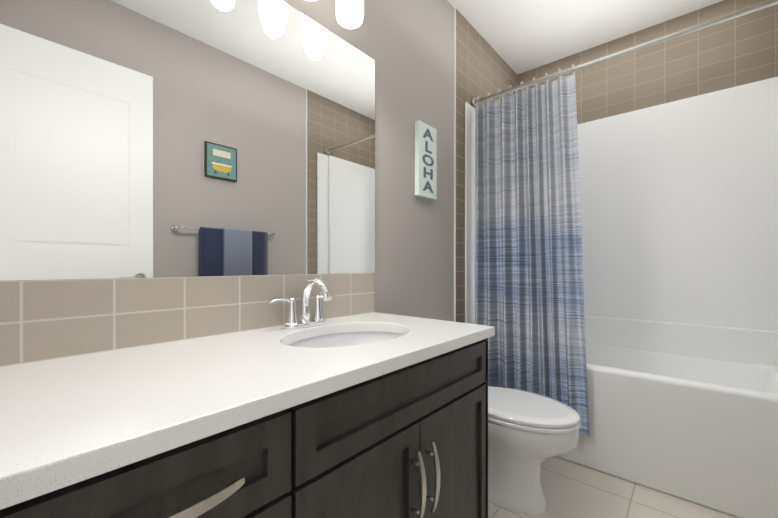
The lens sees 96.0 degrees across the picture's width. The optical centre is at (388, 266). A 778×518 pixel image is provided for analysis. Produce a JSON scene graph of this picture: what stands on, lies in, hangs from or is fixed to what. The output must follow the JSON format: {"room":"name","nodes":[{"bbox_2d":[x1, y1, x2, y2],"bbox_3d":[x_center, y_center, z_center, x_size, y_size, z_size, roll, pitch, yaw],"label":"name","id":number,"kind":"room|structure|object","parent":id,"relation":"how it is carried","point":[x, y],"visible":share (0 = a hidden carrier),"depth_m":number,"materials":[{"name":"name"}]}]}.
{"room":"bathroom","nodes":[
{"label":"bathroom","id":0,"kind":"room"},
{"bbox_2d":[15,0,453,321],"bbox_3d":[-0.114,-0.252,1.671,0.100,2.730,3.730,0,0,41],"label":"wall","id":1,"kind":"structure","parent":0,"point":[407,46],"depth_m":1.84,"materials":[{"name":"grey paint"}]},
{"bbox_2d":[0,273,374,365],"bbox_3d":[-0.485,0.122,1.161,0.008,0.184,1.273,0,0,41],"label":"tile backsplash","id":2,"kind":"structure","parent":1,"relation":"attached to","point":[40,320],"depth_m":0.95,"materials":[{"name":"beige tile"}]},
{"bbox_2d":[0,0,374,280],"bbox_3d":[-0.478,-0.467,1.167,0.006,0.994,1.253,0,0,41],"label":"mirror","id":3,"kind":"object","parent":1,"relation":"attached to","point":[163,138],"visible":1,"depth_m":1.02,"materials":[{"name":"clear glass"}]},
{"bbox_2d":[305,0,363,28],"bbox_3d":[-0.369,-1.096,1.165,0.174,0.300,0.795,0,0,41],"label":"sconce","id":4,"kind":"object","parent":1,"relation":"attached to","point":[349,14],"visible":1,"depth_m":1.33,"materials":[{"name":"white glass"}]},
{"bbox_2d":[415,120,436,199],"bbox_3d":[0.205,-0.581,1.936,0.030,0.398,0.170,0,0,41],"label":"sign","id":5,"kind":"object","parent":1,"relation":"attached to","point":[425,160],"visible":1,"depth_m":1.91,"materials":[{"name":"white wood"}]},
{"bbox_2d":[454,7,455,321],"bbox_3d":[0.413,-0.253,2.195,0.009,2.730,0.007,0,0,41],"label":"trim","id":6,"kind":"structure","parent":1,"relation":"attached to","point":[455,164],"depth_m":2.19,"materials":[{"name":"white paint"}]},
{"bbox_2d":[456,9,516,322],"bbox_3d":[0.749,-0.254,2.583,0.008,2.730,1.020,0,0,41],"label":"wall tile","id":7,"kind":"structure","parent":1,"relation":"attached to","point":[483,69],"depth_m":2.28,"materials":[{"name":"beige tile"}]},
{"bbox_2d":[471,0,777,106],"bbox_3d":[1.148,-1.102,1.858,1.541,0.054,0.054,0,0,41],"label":"curtain rod","id":8,"kind":"object","parent":7,"relation":"attached to","point":[474,101],"visible":0.94,"depth_m":1.75,"materials":[{"name":"silver metal"}]},
{"bbox_2d":[475,64,588,436],"bbox_3d":[0.822,-0.110,2.098,0.675,2.044,0.120,0,0,41],"label":"shower curtain","id":9,"kind":"object","parent":8,"relation":"hanging from","point":[529,297],"visible":0.85,"depth_m":2.06,"materials":[{"name":"fabric"}]},
{"bbox_2d":[447,0,722,73],"bbox_3d":[0.513,-1.641,1.124,1.760,0.050,3.730,0,0,41],"label":"ceiling","id":10,"kind":"structure","parent":0,"point":[520,36],"depth_m":2.31,"materials":[{"name":"white paint"}]},
{"bbox_2d":[488,456,737,517],"bbox_3d":[0.513,1.139,1.130,1.760,0.050,3.730,0,0,41],"label":"floor","id":11,"kind":"structure","parent":0,"point":[572,490],"depth_m":1.67,"materials":[{"name":"tile"}]},
{"bbox_2d":[0,332,494,517],"bbox_3d":[-0.258,0.682,0.961,0.609,0.865,1.259,0,0,41],"label":"bathroom vanity","id":12,"kind":"object","parent":11,"relation":"on","point":[375,415],"depth_m":0.72,"materials":[{"name":"brown wood"}]},
{"bbox_2d":[0,312,494,495],"bbox_3d":[-0.262,0.231,0.968,0.595,0.034,1.272,0,0,41],"label":"countertop","id":13,"kind":"structure","parent":12,"relation":"on","point":[63,416],"depth_m":0.65,"materials":[{"name":"white stone"}]},
{"bbox_2d":[268,278,334,328],"bbox_3d":[-0.262,0.127,1.233,0.165,0.174,0.284,0,0,41],"label":"faucet","id":14,"kind":"object","parent":13,"relation":"on","point":[291,322],"visible":1,"depth_m":1.24,"materials":[{"name":"silver metal"}]},
{"bbox_2d":[288,331,402,347],"bbox_3d":[-0.128,0.322,1.135,0.390,0.145,0.516,0,0,41],"label":"sink","id":15,"kind":"object","parent":13,"relation":"in","point":[324,339],"depth_m":1.31,"materials":[{"name":"white ceramic"}]},
{"bbox_2d":[488,386,580,514],"bbox_3d":[0.535,0.734,1.752,0.755,0.757,0.450,0,0,41],"label":"toilet","id":16,"kind":"object","parent":11,"relation":"on","point":[529,433],"visible":0.6,"depth_m":1.58,"materials":[{"name":"white ceramic"}]},
{"bbox_2d":[465,77,777,517],"bbox_3d":[1.368,0.022,2.114,1.541,2.180,0.900,0,0,41],"label":"bathtub","id":17,"kind":"object","parent":11,"relation":"on","point":[679,212],"visible":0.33,"depth_m":2.10,"materials":[{"name":"white plastic"}]},
{"bbox_3d":[1.702,-0.254,2.498,1.560,2.730,0.100,0,0,41],"label":"wall","id":18,"kind":"structure","parent":0,"visible":0},
{"bbox_2d":[517,0,777,123],"bbox_3d":[1.667,-0.254,2.457,1.544,2.730,0.008,0,0,41],"label":"wall tile","id":19,"kind":"structure","parent":18,"relation":"attached to","point":[738,51],"depth_m":2.28,"materials":[{"name":"beige tile"}]}
]}

